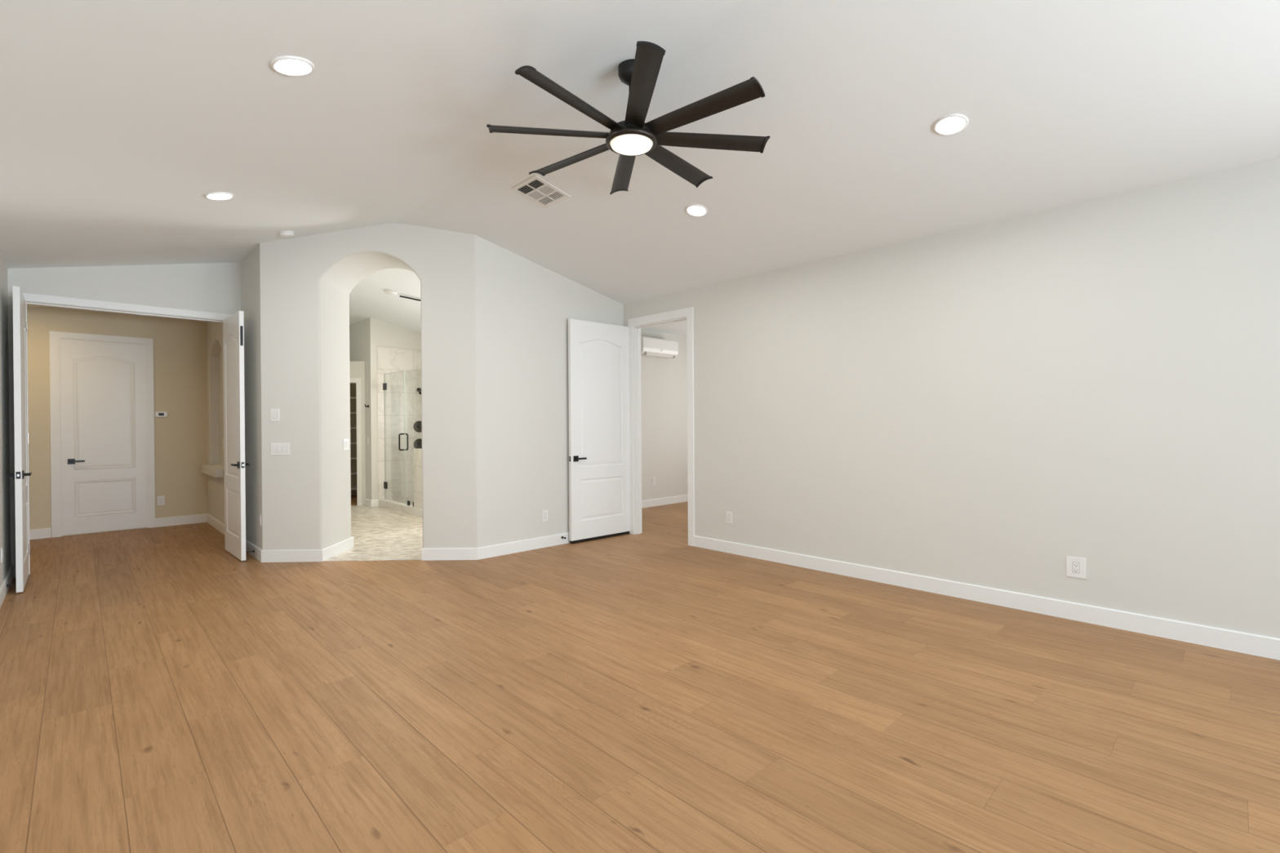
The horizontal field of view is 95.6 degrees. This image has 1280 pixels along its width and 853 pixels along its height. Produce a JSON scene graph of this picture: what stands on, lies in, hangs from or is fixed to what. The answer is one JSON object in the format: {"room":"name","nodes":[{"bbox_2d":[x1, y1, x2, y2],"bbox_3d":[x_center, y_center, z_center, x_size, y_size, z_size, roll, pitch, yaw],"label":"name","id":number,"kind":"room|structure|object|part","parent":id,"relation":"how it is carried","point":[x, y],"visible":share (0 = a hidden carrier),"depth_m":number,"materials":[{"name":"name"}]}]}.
{"room":"empty bedroom","nodes":[
{"label":"empty bedroom","id":0,"kind":"room"},
{"bbox_2d":[0,252,10,586],"bbox_3d":[-1.079,-0.026,0.409,0.120,2.700,13.090,-1,0,-44],"label":"wall","id":1,"kind":"structure","parent":0,"point":[5,500],"depth_m":4.72,"materials":[{"name":"white paint"}]},
{"bbox_2d":[0,546,3,563],"bbox_3d":[-4.892,0.983,4.450,0.009,0.117,0.072,-1,0,-44],"label":"wall outlet","id":2,"kind":"object","parent":1,"relation":"attached to","point":[2,550],"visible":1,"depth_m":4.43,"materials":[{"name":"white plastic"}]},
{"bbox_2d":[0,564,13,608],"bbox_3d":[-0.982,1.266,0.420,0.014,0.115,12.970,-1,0,-44],"label":"baseboard","id":3,"kind":"structure","parent":1,"relation":"attached to","point":[9,576],"depth_m":4.57,"materials":[{"name":"white paint"}]},
{"bbox_2d":[6,285,31,592],"bbox_3d":[-5.169,0.103,4.847,0.130,2.415,0.769,-1,0,-44],"label":"door","id":4,"kind":"structure","parent":1,"relation":"in","point":[20,474],"depth_m":4.59,"materials":[{"name":"white paint"}]},
{"bbox_3d":[-5.019,0.386,4.629,0.037,0.023,0.130,-1,0,-44],"label":"lever","id":5,"kind":"part","parent":4,"relation":"part of","materials":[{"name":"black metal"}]},
{"bbox_3d":[-4.907,0.385,4.580,0.025,0.056,0.002,-1,0,-44],"label":"latch plate","id":6,"kind":"part","parent":4,"relation":"part of","materials":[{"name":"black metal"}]},
{"bbox_3d":[-4.953,0.385,4.694,0.037,0.023,0.130,-1,0,-44],"label":"lever","id":7,"kind":"part","parent":4,"relation":"part of","materials":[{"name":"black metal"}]},
{"bbox_2d":[26,306,208,536],"bbox_3d":[-7.078,-0.079,6.927,3.272,2.800,0.120,-1,0,-44],"label":"wall","id":8,"kind":"structure","parent":0,"point":[180,346],"depth_m":7.62,"materials":[{"name":"beige paint"}]},
{"bbox_2d":[29,528,51,539],"bbox_3d":[-7.603,1.270,6.325,1.660,0.115,0.014,-1,0,-44],"label":"baseboard","id":9,"kind":"structure","parent":8,"relation":"attached to","point":[43,533],"depth_m":6.84,"materials":[{"name":"white paint"}]},
{"bbox_2d":[48,330,155,537],"bbox_3d":[-6.669,0.090,7.228,0.947,2.455,0.016,-1,0,-44],"label":"trim","id":10,"kind":"structure","parent":8,"relation":"attached to","point":[55,336],"depth_m":6.96,"materials":[{"name":"white paint"}]},
{"bbox_2d":[60,338,147,535],"bbox_3d":[-6.650,0.124,7.220,0.783,2.362,0.055,-1,0,-44],"label":"door","id":11,"kind":"structure","parent":8,"relation":"in","point":[103,384],"depth_m":7.22,"materials":[{"name":"white paint"}]},
{"bbox_3d":[-6.878,0.423,7.018,0.064,0.064,0.009,-1,0,-44],"label":"handle","id":12,"kind":"part","parent":11,"relation":"part of","materials":[{"name":"black metal"}]},
{"bbox_3d":[-6.824,0.422,7.039,0.130,0.023,0.037,-1,0,-44],"label":"lever","id":13,"kind":"part","parent":11,"relation":"part of","materials":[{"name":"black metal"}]},
{"bbox_2d":[155,411,167,417],"bbox_3d":[-6.275,-0.160,7.605,0.124,0.072,0.023,-1,0,-44],"label":"thermostat","id":14,"kind":"object","parent":8,"relation":"attached to","point":[157,414],"visible":1,"depth_m":7.60,"materials":[{"name":"white plastic"}]},
{"bbox_2d":[157,496,164,505],"bbox_3d":[-6.281,0.971,7.609,0.072,0.117,0.009,-1,0,-44],"label":"wall outlet","id":15,"kind":"object","parent":8,"relation":"attached to","point":[161,500],"visible":1,"depth_m":7.61,"materials":[{"name":"white plastic"}]},
{"bbox_2d":[155,513,207,527],"bbox_3d":[-6.122,1.254,7.760,0.560,0.115,0.014,-1,0,-44],"label":"baseboard","id":16,"kind":"structure","parent":8,"relation":"attached to","point":[197,518],"depth_m":7.74,"materials":[{"name":"white paint"}]},
{"bbox_2d":[7,262,241,577],"bbox_3d":[-4.938,-0.221,5.700,1.702,3.074,0.120,-1,0,-44],"label":"wall header","id":17,"kind":"structure","parent":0,"point":[211,287],"depth_m":5.62,"materials":[{"name":"white paint"}]},
{"bbox_2d":[22,293,232,574],"bbox_3d":[-4.926,0.066,5.701,1.649,2.501,0.137,-1,0,-44],"label":"trim","id":18,"kind":"structure","parent":17,"relation":"attached to","point":[30,299],"depth_m":5.50,"materials":[{"name":"white paint"}]},
{"bbox_2d":[222,311,249,560],"bbox_3d":[-4.110,0.091,5.872,0.769,2.415,0.130,0,0,45],"label":"door","id":19,"kind":"structure","parent":17,"relation":"in","point":[235,464],"depth_m":5.78,"materials":[{"name":"white paint"}]},
{"bbox_2d":[47,306,206,322],"bbox_3d":[-6.332,-1.448,6.069,3.172,0.060,2.350,-1,0,-44],"label":"ceiling","id":20,"kind":"structure","parent":0,"point":[47,306],"depth_m":7.33,"materials":[{"name":"white paint"}]},
{"bbox_2d":[206,244,262,550],"bbox_3d":[-4.743,-0.244,6.823,0.140,3.105,3.278,-1,0,-44],"label":"wall","id":21,"kind":"structure","parent":0,"point":[251,264],"depth_m":6.06,"materials":[{"name":"white paint"}]},
{"bbox_2d":[200,464,223,477],"bbox_3d":[-5.504,0.570,7.456,0.085,0.100,1.130,-1,0,-44],"label":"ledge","id":22,"kind":"structure","parent":21,"relation":"attached to","point":[215,472],"depth_m":7.23,"materials":[{"name":"white paint"}]},
{"bbox_2d":[206,513,224,534],"bbox_3d":[-5.148,1.252,7.147,0.014,0.115,2.250,-1,0,-44],"label":"baseboard","id":23,"kind":"structure","parent":21,"relation":"attached to","point":[219,526],"depth_m":7.42,"materials":[{"name":"white paint"}]},
{"bbox_2d":[258,513,261,526],"bbox_3d":[-3.704,0.910,5.656,0.009,0.117,0.072,-1,0,-44],"label":"wall outlet","id":24,"kind":"object","parent":21,"relation":"attached to","point":[260,514],"visible":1,"depth_m":5.64,"materials":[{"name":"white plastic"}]},
{"bbox_2d":[350,384,356,495],"bbox_3d":[-5.700,0.123,10.629,2.600,2.340,0.100,-1,0,-44],"label":"wall","id":25,"kind":"structure","parent":0,"point":[353,387],"depth_m":10.88,"materials":[{"name":"beige paint"}]},
{"bbox_2d":[349,362,365,505],"bbox_3d":[-5.144,0.124,9.546,1.300,2.345,0.100,0,0,1],"label":"wall","id":26,"kind":"structure","parent":0,"point":[357,369],"depth_m":9.48,"materials":[{"name":"white paint"}]},
{"bbox_2d":[350,377,362,505],"bbox_3d":[-4.973,0.253,9.537,0.850,2.085,0.112,0,0,1],"label":"trim","id":27,"kind":"structure","parent":26,"relation":"attached to","point":[357,380],"depth_m":9.48,"materials":[{"name":"white paint"}]},
{"bbox_2d":[349,317,377,499],"bbox_3d":[-4.979,-0.228,10.060,0.100,3.040,2.020,-1,0,-44],"label":"wall","id":28,"kind":"structure","parent":0,"point":[370,324],"depth_m":9.36,"materials":[{"name":"white paint"}]},
{"bbox_2d":[364,498,378,506],"bbox_3d":[-4.355,1.235,9.423,0.114,0.115,0.264,-1,0,-44],"label":"baseboard","id":29,"kind":"structure","parent":28,"relation":"attached to","point":[371,503],"depth_m":9.34,"materials":[{"name":"white paint"}]},
{"bbox_2d":[259,222,476,550],"bbox_3d":[-2.634,-0.339,5.934,2.057,3.282,0.620,0,0,-2],"label":"wall","id":30,"kind":"structure","parent":0,"point":[307,282],"depth_m":5.64,"materials":[{"name":"white paint"}]},
{"bbox_2d":[270,408,279,421],"bbox_3d":[-3.522,-0.111,5.596,0.085,0.118,0.011,0,0,-2],"label":"light switch","id":31,"kind":"object","parent":30,"relation":"attached to","point":[274,413],"visible":1,"depth_m":5.59,"materials":[{"name":"white plastic"}]},
{"bbox_2d":[271,442,289,455],"bbox_3d":[-3.474,0.217,5.599,0.178,0.118,0.011,0,0,-1],"label":"light switch","id":32,"kind":"object","parent":30,"relation":"attached to","point":[281,448],"visible":1,"depth_m":5.60,"materials":[{"name":"white plastic"}]},
{"bbox_2d":[245,536,353,562],"bbox_3d":[-3.678,1.250,5.924,1.220,0.115,0.665,0,0,0],"label":"baseboard","id":33,"kind":"structure","parent":30,"relation":"attached to","point":[300,555],"depth_m":5.61,"materials":[{"name":"white paint"}]},
{"bbox_2d":[342,438,349,450],"bbox_3d":[-3.095,0.189,6.114,0.011,0.118,0.118,0,0,-1],"label":"light switch","id":34,"kind":"object","parent":30,"relation":"attached to","point":[345,442],"visible":1,"depth_m":6.10,"materials":[{"name":"white plastic"}]},
{"bbox_2d":[323,505,422,561],"bbox_3d":[-3.317,1.293,7.918,3.247,0.004,5.410,-1,0,-44],"label":"floor","id":35,"kind":"structure","parent":0,"point":[379,533],"depth_m":6.83,"materials":[{"name":"tile"}]},
{"bbox_2d":[376,320,421,350],"bbox_3d":[-3.838,-1.516,9.849,1.265,0.432,0.110,-1,0,-44],"label":"wall","id":36,"kind":"structure","parent":0,"point":[388,335],"depth_m":9.59,"materials":[{"name":"white paint"}]},
{"bbox_2d":[377,346,422,502],"bbox_3d":[-3.823,-0.006,9.850,1.265,2.587,0.130,-1,0,-44],"label":"shower tile","id":37,"kind":"structure","parent":36,"relation":"attached to","point":[389,360],"depth_m":9.58,"materials":[{"name":"beige tile"}]},
{"bbox_2d":[413,421,422,432],"bbox_3d":[-3.722,0.002,9.814,0.196,0.196,0.062,-1,0,-44],"label":"shower valve","id":38,"kind":"object","parent":37,"relation":"attached to","point":[418,424],"visible":0.86,"depth_m":9.80,"materials":[{"name":"black metal"}]},
{"bbox_2d":[413,438,422,448],"bbox_3d":[-3.720,0.302,9.816,0.196,0.196,0.062,-1,0,-44],"label":"shower valve","id":39,"kind":"object","parent":37,"relation":"attached to","point":[418,442],"visible":0.72,"depth_m":9.80,"materials":[{"name":"black metal"}]},
{"bbox_2d":[416,387,421,394],"bbox_3d":[-3.690,-0.593,9.768,0.104,0.130,0.174,-1,0,-44],"label":"shower spray","id":40,"kind":"object","parent":37,"relation":"attached to","point":[418,389],"visible":0.54,"depth_m":9.80,"materials":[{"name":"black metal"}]},
{"bbox_2d":[413,448,422,509],"bbox_3d":[-2.881,0.749,8.086,0.120,0.855,1.025,-1,0,-44],"label":"wall","id":41,"kind":"structure","parent":0,"point":[417,452],"depth_m":8.31,"materials":[{"name":"beige tile"}]},
{"bbox_2d":[378,498,422,517],"bbox_3d":[-3.356,1.234,8.563,0.125,0.115,2.370,-1,0,-44],"label":"trim","id":42,"kind":"structure","parent":41,"relation":"attached to","point":[394,505],"depth_m":8.77,"materials":[{"name":"white stone"}]},
{"bbox_2d":[382,368,421,506],"bbox_3d":[-3.334,0.168,8.525,0.147,2.017,2.245,-1,0,-44],"label":"shower enclosure","id":43,"kind":"object","parent":42,"relation":"on","point":[384,384],"visible":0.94,"depth_m":8.76,"materials":[{"name":"clear glass"}]},
{"bbox_3d":[-3.575,0.234,8.774,0.147,0.263,0.023,-1,0,-44],"label":"pull handle","id":44,"kind":"part","parent":43,"relation":"part of","materials":[{"name":"black metal"}]},
{"bbox_2d":[475,235,623,547],"bbox_3d":[-0.937,-0.291,6.374,1.953,3.163,0.120,-1,0,-44],"label":"wall","id":45,"kind":"structure","parent":0,"point":[524,308],"depth_m":6.03,"materials":[{"name":"white paint"}]},
{"bbox_2d":[422,532,569,560],"bbox_3d":[-1.072,1.234,6.197,2.361,0.115,0.310,-1,0,-35],"label":"baseboard","id":46,"kind":"structure","parent":45,"relation":"attached to","point":[446,553],"depth_m":5.77,"materials":[{"name":"white paint"}]},
{"bbox_2d":[542,510,547,521],"bbox_3d":[-1.014,0.957,6.209,0.072,0.117,0.009,-1,0,-44],"label":"wall outlet","id":47,"kind":"object","parent":45,"relation":"attached to","point":[544,513],"visible":1,"depth_m":6.20,"materials":[{"name":"white plastic"}]},
{"bbox_2d":[543,512,546,519],"bbox_3d":[-1.012,0.957,6.207,0.033,0.066,0.003,-1,0,-44],"label":"receptacle","id":48,"kind":"object","parent":47,"relation":"attached to","point":[544,513],"depth_m":6.21,"materials":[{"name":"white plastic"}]},
{"bbox_2d":[568,318,629,543],"bbox_3d":[-0.449,0.049,6.657,0.889,2.465,0.132,-1,0,-42],"label":"door","id":49,"kind":"structure","parent":45,"relation":"in","point":[598,391],"depth_m":6.61,"materials":[{"name":"white paint"}]},
{"bbox_3d":[-0.705,0.355,6.389,0.064,0.064,0.009,-1,0,-42],"label":"handle","id":50,"kind":"part","parent":49,"relation":"part of","materials":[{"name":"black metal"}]},
{"bbox_3d":[-0.650,0.354,6.409,0.130,0.023,0.037,-1,0,-42],"label":"lever","id":51,"kind":"part","parent":49,"relation":"part of","materials":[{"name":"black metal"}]},
{"bbox_2d":[0,495,1279,852],"bbox_3d":[0.379,1.293,4.475,10.741,0.001,17.500,-1,0,-44],"label":"floor","id":52,"kind":"structure","parent":0,"point":[163,690],"depth_m":2.65,"materials":[{"name":"brown wood"}]},
{"bbox_2d":[350,382,356,489],"bbox_3d":[-5.407,0.167,10.543,1.900,2.250,0.410,-1,0,-44],"label":"closet shelving","id":53,"kind":"object","parent":52,"relation":"on","point":[351,397],"visible":0.02,"depth_m":10.51,"materials":[{"name":"beige paint"}]},
{"bbox_3d":[-5.402,1.131,10.548,1.900,0.022,0.410,-1,0,-44],"label":"shelf","id":54,"kind":"part","parent":53,"relation":"part of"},
{"bbox_2d":[0,0,1279,333],"bbox_3d":[-0.613,-1.711,3.708,5.405,0.680,17.420,-1,0,-44],"label":"ceiling","id":55,"kind":"structure","parent":0,"point":[118,118],"depth_m":3.19,"materials":[{"name":"white paint"}]},
{"bbox_2d":[204,191,234,199],"bbox_3d":[-2.991,-1.639,4.126,0.173,0.046,0.176,-1,0,-40],"label":"recessed light","id":56,"kind":"object","parent":55,"relation":"in","point":[215,195],"visible":1,"depth_m":4.12,"materials":[{"name":"white plastic"}]},
{"bbox_2d":[278,231,293,237],"bbox_3d":[-3.267,-1.777,5.362,0.123,0.059,0.124,-1,0,-39],"label":"smoke detector","id":57,"kind":"object","parent":55,"relation":"attached to","point":[283,233],"visible":1,"depth_m":5.33,"materials":[{"name":"white plastic"}]},
{"bbox_2d":[270,55,314,75],"bbox_3d":[-1.576,-1.634,2.632,0.173,0.046,0.176,-1,0,-40],"label":"recessed light","id":58,"kind":"object","parent":55,"relation":"in","point":[289,65],"visible":1,"depth_m":2.62,"materials":[{"name":"white plastic"}]},
{"bbox_2d":[384,289,420,301],"bbox_3d":[-3.080,-1.749,7.871,0.726,0.168,0.178,0,0,-10],"label":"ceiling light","id":59,"kind":"object","parent":55,"relation":"attached to","point":[390,292],"visible":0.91,"depth_m":7.82,"materials":[{"name":"white plastic"}]},
{"bbox_2d":[511,175,570,208],"bbox_3d":[-0.796,-1.881,4.665,0.341,0.077,0.344,-1,0,-44],"label":"ceiling vent","id":60,"kind":"object","parent":55,"relation":"in","point":[535,188],"visible":1,"depth_m":4.66,"materials":[{"name":"white metal"}]},
{"bbox_2d":[486,40,769,194],"bbox_3d":[-0.048,-1.740,3.163,1.456,0.460,1.455,0,0,-30],"label":"ceiling fan","id":61,"kind":"object","parent":55,"relation":"hanging from","point":[630,138],"visible":1,"depth_m":3.06,"materials":[{"name":"black metal"}]},
{"bbox_3d":[-0.465,-1.577,3.111,0.653,0.036,0.116,0,0,-7],"label":"blade","id":62,"kind":"part","parent":61,"relation":"part of","materials":[{"name":"black metal"}]},
{"bbox_3d":[-0.379,-1.579,3.422,0.653,0.036,0.116,0,0,38],"label":"blade","id":63,"kind":"part","parent":61,"relation":"part of","materials":[{"name":"black metal"}]},
{"bbox_3d":[-0.305,-1.576,2.831,0.116,0.036,0.653,0,0,37],"label":"blade","id":64,"kind":"part","parent":61,"relation":"part of","materials":[{"name":"black metal"}]},
{"bbox_3d":[-0.099,-1.581,3.582,0.116,0.036,0.653,0,0,-7],"label":"blade","id":65,"kind":"part","parent":61,"relation":"part of","materials":[{"name":"black metal"}]},
{"bbox_3d":[0.004,-1.577,2.745,0.116,0.036,0.653,0,0,-7],"label":"blade","id":66,"kind":"part","parent":61,"relation":"part of","materials":[{"name":"black metal"}]},
{"bbox_3d":[0.213,-1.583,3.496,0.116,0.036,0.653,0,0,38],"label":"blade","id":67,"kind":"part","parent":61,"relation":"part of","materials":[{"name":"black metal"}]},
{"bbox_3d":[0.285,-1.580,2.904,0.653,0.036,0.116,0,0,38],"label":"blade","id":68,"kind":"part","parent":61,"relation":"part of","materials":[{"name":"black metal"}]},
{"bbox_3d":[0.372,-1.582,3.215,0.653,0.036,0.116,0,0,-7],"label":"blade","id":69,"kind":"part","parent":61,"relation":"part of","materials":[{"name":"black metal"}]},
{"bbox_2d":[685,204,707,216],"bbox_3d":[0.449,-1.711,4.598,0.176,0.045,0.173,0,0,42],"label":"recessed light","id":70,"kind":"object","parent":55,"relation":"in","point":[695,210],"visible":1,"depth_m":4.59,"materials":[{"name":"white plastic"}]},
{"bbox_2d":[933,113,968,135],"bbox_3d":[1.758,-1.706,3.283,0.176,0.045,0.173,0,0,42],"label":"recessed light","id":71,"kind":"object","parent":55,"relation":"in","point":[950,124],"visible":1,"depth_m":3.28,"materials":[{"name":"white plastic"}]},
{"bbox_2d":[640,320,687,336],"bbox_3d":[1.586,-1.542,7.871,3.545,0.060,4.100,-1,0,-44],"label":"ceiling","id":72,"kind":"structure","parent":0,"point":[680,328],"depth_m":8.96,"materials":[{"name":"white paint"}]},
{"bbox_2d":[640,329,688,500],"bbox_3d":[0.223,-0.157,9.294,3.545,2.850,0.100,-1,0,-44],"label":"wall","id":73,"kind":"structure","parent":0,"point":[664,381],"depth_m":9.41,"materials":[{"name":"white paint"}]},
{"bbox_2d":[652,477,655,485],"bbox_3d":[0.218,0.873,9.213,0.072,0.117,0.009,-1,0,-44],"label":"wall outlet","id":74,"kind":"object","parent":73,"relation":"attached to","point":[653,478],"visible":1,"depth_m":9.21,"materials":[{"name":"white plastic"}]},
{"bbox_2d":[640,336,678,358],"bbox_3d":[0.260,-1.228,9.111,0.790,0.276,0.214,-1,0,-44],"label":"air conditioner","id":75,"kind":"object","parent":73,"relation":"attached to","point":[650,347],"visible":0.85,"depth_m":9.01,"materials":[{"name":"white plastic"}]},
{"bbox_2d":[641,494,688,508],"bbox_3d":[0.271,1.210,9.260,3.545,0.115,0.014,-1,0,-44],"label":"baseboard","id":76,"kind":"structure","parent":73,"relation":"attached to","point":[679,499],"depth_m":9.37,"materials":[{"name":"white paint"}]},
{"bbox_2d":[623,157,1279,638],"bbox_3d":[3.560,-0.095,3.219,0.115,2.755,10.670,-1,0,-44],"label":"wall","id":77,"kind":"structure","parent":0,"point":[994,404],"depth_m":4.01,"materials":[{"name":"white paint"}]},
{"bbox_2d":[627,306,694,546],"bbox_3d":[0.264,0.002,6.612,0.131,2.561,1.010,-1,0,-44],"label":"trim","id":78,"kind":"structure","parent":77,"relation":"attached to","point":[634,325],"depth_m":6.88,"materials":[{"name":"white paint"}]},
{"bbox_2d":[726,511,732,523],"bbox_3d":[0.903,0.923,5.884,0.009,0.117,0.072,-1,0,-44],"label":"wall outlet","id":79,"kind":"object","parent":77,"relation":"attached to","point":[729,514],"visible":1,"depth_m":5.88,"materials":[{"name":"white plastic"}]},
{"bbox_2d":[727,514,730,520],"bbox_3d":[0.901,0.923,5.882,0.003,0.066,0.033,-1,0,-44],"label":"receptacle","id":80,"kind":"object","parent":79,"relation":"attached to","point":[728,515],"depth_m":5.88,"materials":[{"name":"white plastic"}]},
{"bbox_2d":[693,535,1279,660],"bbox_3d":[3.907,1.225,2.783,0.014,0.115,9.562,-1,0,-44],"label":"baseboard","id":81,"kind":"structure","parent":77,"relation":"attached to","point":[1265,646],"depth_m":4.01,"materials":[{"name":"white paint"}]},
{"bbox_2d":[1066,555,1085,578],"bbox_3d":[2.885,0.933,3.839,0.009,0.135,0.105,-1,0,-44],"label":"wall outlet","id":82,"kind":"object","parent":77,"relation":"attached to","point":[1075,566],"visible":1,"depth_m":3.84,"materials":[{"name":"white plastic"}]},
{"bbox_2d":[1072,562,1079,573],"bbox_3d":[2.883,0.933,3.837,0.003,0.066,0.033,-1,0,-44],"label":"receptacle","id":83,"kind":"object","parent":82,"relation":"attached to","point":[1075,565],"depth_m":3.84,"materials":[{"name":"white plastic"}]}
]}

